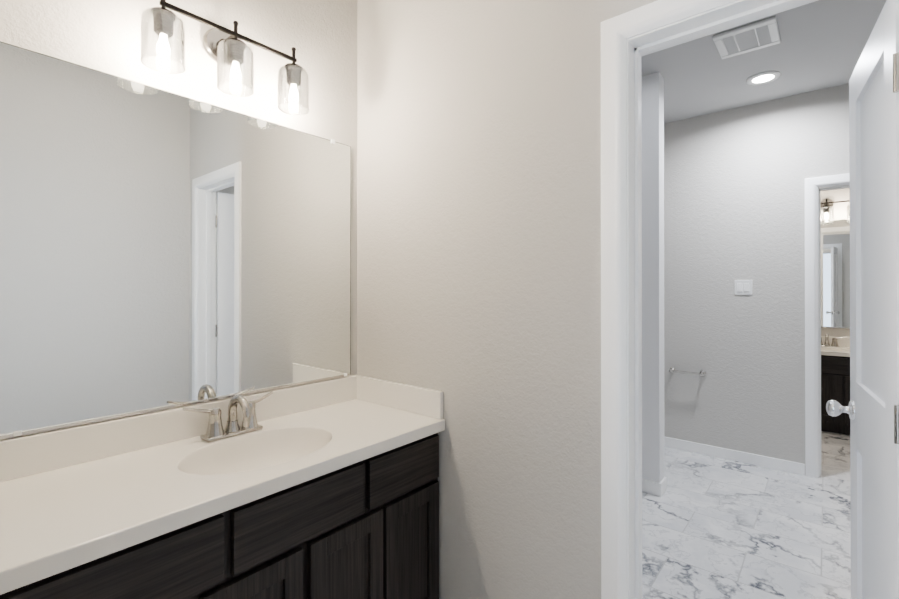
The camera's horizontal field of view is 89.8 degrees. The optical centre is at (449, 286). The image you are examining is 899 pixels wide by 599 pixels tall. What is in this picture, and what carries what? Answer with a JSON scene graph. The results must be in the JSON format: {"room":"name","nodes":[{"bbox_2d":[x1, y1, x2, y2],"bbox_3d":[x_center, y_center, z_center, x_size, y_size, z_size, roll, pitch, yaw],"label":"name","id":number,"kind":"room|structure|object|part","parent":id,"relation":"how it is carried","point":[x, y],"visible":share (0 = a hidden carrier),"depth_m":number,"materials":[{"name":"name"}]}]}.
{"room":"bathroom","nodes":[
{"label":"bathroom","id":0,"kind":"room"},
{"bbox_2d":[0,0,356,440],"bbox_3d":[-0.960,-0.029,1.619,0.134,2.851,1.490,0,0,40],"label":"wall","id":1,"kind":"structure","parent":0,"point":[160,249],"depth_m":1.53,"materials":[{"name":"white paint"}]},
{"bbox_2d":[140,0,309,114],"bbox_3d":[-0.777,-0.819,1.606,0.188,0.254,0.569,0,0,40],"label":"wall sconce","id":2,"kind":"object","parent":1,"relation":"attached to","point":[223,45],"visible":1,"depth_m":1.55,"materials":[{"name":"glass"}]},
{"bbox_3d":[-0.840,-0.886,1.659,0.024,0.120,0.120,0,0,40],"label":"plate","id":3,"kind":"part","parent":2,"relation":"part of","materials":[{"name":"silver metal"}]},
{"bbox_2d":[357,0,656,598],"bbox_3d":[0.249,-0.029,1.658,3.740,2.851,0.120,0,0,40],"label":"wall","id":4,"kind":"structure","parent":0,"point":[479,213],"depth_m":1.65,"materials":[{"name":"grey paint"}]},
{"bbox_2d":[356,375,442,418],"bbox_3d":[-0.231,0.473,1.964,0.525,0.109,0.019,0,0,40],"label":"backsplash","id":5,"kind":"structure","parent":4,"relation":"attached to","point":[424,401],"depth_m":1.93,"materials":[{"name":"white stone"}]},
{"bbox_2d":[601,0,817,598],"bbox_3d":[0.794,0.290,1.190,0.755,2.210,0.140,0,0,40],"label":"door frame","id":6,"kind":"structure","parent":4,"relation":"attached to","point":[617,31],"depth_m":1.35,"materials":[{"name":"white wood"}]},
{"bbox_2d":[826,0,898,598],"bbox_3d":[1.247,0.328,1.313,0.179,2.118,0.642,0,0,34],"label":"door","id":7,"kind":"structure","parent":4,"relation":"in","point":[871,409],"depth_m":1.30,"materials":[{"name":"white wood"}]},
{"bbox_3d":[1.399,0.421,1.539,0.179,0.066,0.096,0,0,34],"label":"knob","id":8,"kind":"part","parent":7,"relation":"part of","materials":[{"name":"silver metal"}]},
{"bbox_2d":[641,72,664,482],"bbox_3d":[0.774,-0.022,3.643,1.760,2.851,0.120,0,0,40],"label":"wall","id":9,"kind":"structure","parent":0,"point":[652,101],"depth_m":3.07,"materials":[{"name":"white paint"}]},
{"bbox_2d":[642,477,666,495],"bbox_3d":[0.778,1.361,3.634,1.773,0.085,0.146,0,0,40],"label":"baseboard","id":10,"kind":"structure","parent":9,"relation":"attached to","point":[654,488],"depth_m":3.05,"materials":[{"name":"white wood"}]},
{"bbox_2d":[642,431,850,598],"bbox_3d":[1.464,1.451,2.794,4.140,0.100,6.410,0,0,40],"label":"floor","id":11,"kind":"structure","parent":0,"point":[713,527],"depth_m":2.59,"materials":[{"name":"tile"}]},
{"bbox_2d":[4,431,440,598],"bbox_3d":[-0.674,0.983,1.454,0.534,0.826,1.366,0,0,40],"label":"bathroom vanity","id":12,"kind":"object","parent":11,"relation":"on","point":[328,489],"depth_m":1.35,"materials":[{"name":"brown wood"}]},
{"bbox_2d":[0,399,444,598],"bbox_3d":[-0.666,0.548,1.450,0.554,0.044,1.366,0,0,40],"label":"countertop","id":13,"kind":"structure","parent":12,"relation":"on","point":[63,520],"depth_m":1.22,"materials":[{"name":"white stone"}]},
{"bbox_2d":[0,375,355,482],"bbox_3d":[-0.872,0.472,1.621,0.019,0.109,1.366,0,0,40],"label":"backsplash","id":14,"kind":"structure","parent":13,"relation":"on","point":[33,454],"depth_m":1.41,"materials":[{"name":"white stone"}]},
{"bbox_2d":[180,391,275,442],"bbox_3d":[-0.742,0.452,1.585,0.150,0.148,0.318,0,0,40],"label":"faucet","id":15,"kind":"object","parent":13,"relation":"on","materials":[{"name":"silver metal"}]},
{"bbox_2d":[177,427,332,474],"bbox_3d":[-0.615,0.599,1.478,0.360,0.144,0.496,0,0,40],"label":"sink","id":16,"kind":"object","parent":13,"relation":"in","point":[253,450],"depth_m":1.60,"materials":[{"name":"white ceramic"}]},
{"bbox_2d":[821,354,849,434],"bbox_3d":[3.751,1.031,4.554,1.352,0.752,0.534,0,0,40],"label":"bathroom vanity","id":17,"kind":"object","parent":11,"relation":"on","point":[835,368],"depth_m":4.29,"materials":[{"name":"brown wood"}]},
{"bbox_2d":[821,346,849,357],"bbox_3d":[3.745,0.635,4.548,1.352,0.040,0.554,0,0,40],"label":"countertop","id":18,"kind":"structure","parent":17,"relation":"on","point":[833,351],"depth_m":4.32,"materials":[{"name":"white stone"}]},
{"bbox_2d":[821,334,848,345],"bbox_3d":[3.874,0.549,4.628,0.318,0.134,0.150,0,0,40],"label":"faucet","id":19,"kind":"object","parent":18,"relation":"on","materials":[{"name":"silver metal"}]},
{"bbox_2d":[821,347,849,350],"bbox_3d":[3.768,0.682,4.501,0.496,0.132,0.360,0,0,40],"label":"sink","id":20,"kind":"object","parent":18,"relation":"in","point":[822,348],"depth_m":4.58,"materials":[{"name":"white stone"}]},
{"bbox_2d":[664,83,848,463],"bbox_3d":[2.115,-0.021,3.892,3.740,2.851,0.120,0,0,40],"label":"wall","id":21,"kind":"structure","parent":0,"point":[734,194],"depth_m":3.61,"materials":[{"name":"grey paint"}]},
{"bbox_2d":[669,367,705,375],"bbox_3d":[2.018,0.725,3.839,0.283,0.048,0.079,0,0,40],"label":"towel bar","id":22,"kind":"object","parent":21,"relation":"attached to","point":[701,373],"visible":1,"depth_m":3.80,"materials":[{"name":"silver metal"}]},
{"bbox_2d":[664,436,804,474],"bbox_3d":[1.688,1.363,4.157,2.498,0.085,0.013,0,0,40],"label":"baseboard","id":23,"kind":"structure","parent":21,"relation":"attached to","point":[749,458],"depth_m":3.62,"materials":[{"name":"white wood"}]},
{"bbox_2d":[735,280,751,294],"bbox_3d":[2.350,0.004,3.607,0.120,0.118,0.012,0,0,40],"label":"switch plate","id":24,"kind":"object","parent":21,"relation":"attached to","point":[743,287],"visible":1,"depth_m":3.61,"materials":[{"name":"white plastic"}]},
{"bbox_2d":[805,173,849,477],"bbox_3d":[2.980,0.297,3.156,0.770,2.210,0.140,0,0,40],"label":"door frame","id":25,"kind":"structure","parent":21,"relation":"attached to","point":[812,185],"depth_m":3.33,"materials":[{"name":"white wood"}]},
{"bbox_2d":[641,0,885,123],"bbox_3d":[1.464,-1.510,2.805,4.140,0.120,6.410,0,0,40],"label":"ceiling","id":26,"kind":"structure","parent":0,"point":[821,45],"depth_m":2.91,"materials":[{"name":"grey paint"}]},
{"bbox_2d":[712,16,780,58],"bbox_3d":[1.732,-1.441,2.627,0.300,0.018,0.316,0,0,40],"label":"ceiling vent","id":27,"kind":"object","parent":26,"relation":"in","point":[749,37],"visible":1,"depth_m":2.61,"materials":[{"name":"white plastic"}]},
{"bbox_2d":[746,71,780,84],"bbox_3d":[2.170,-1.442,3.121,0.200,0.012,0.200,0,0,40],"label":"recessed light","id":28,"kind":"object","parent":26,"relation":"in","point":[763,77],"visible":1,"depth_m":3.11,"materials":[{"name":"white plastic"}]},
{"bbox_2d":[821,188,849,336],"bbox_3d":[3.962,-0.017,4.811,1.357,2.851,0.120,0,0,40],"label":"wall","id":29,"kind":"structure","parent":0,"point":[840,210],"depth_m":4.68,"materials":[{"name":"grey paint"}]},
{"bbox_2d":[821,219,849,328],"bbox_3d":[3.940,-0.138,4.741,1.104,1.128,0.012,0,0,40],"label":"mirror","id":30,"kind":"object","parent":29,"relation":"attached to","point":[835,273],"visible":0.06,"depth_m":4.68,"materials":[{"name":"clear glass"}]},
{"bbox_2d":[821,198,849,222],"bbox_3d":[3.899,-0.795,4.663,0.549,0.254,0.188,0,0,40],"label":"wall sconce","id":31,"kind":"object","parent":29,"relation":"attached to","point":[827,205],"visible":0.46,"depth_m":4.62,"materials":[{"name":"glass"}]},
{"bbox_3d":[3.951,-0.862,4.726,0.120,0.120,0.024,0,0,40],"label":"plate","id":32,"kind":"part","parent":31,"relation":"part of","materials":[{"name":"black metal"}]},
{"bbox_2d":[821,336,849,345],"bbox_3d":[3.916,0.566,4.754,1.352,0.099,0.019,0,0,40],"label":"backsplash","id":33,"kind":"structure","parent":29,"relation":"attached to","point":[842,343],"depth_m":4.62,"materials":[{"name":"white stone"}]}
]}

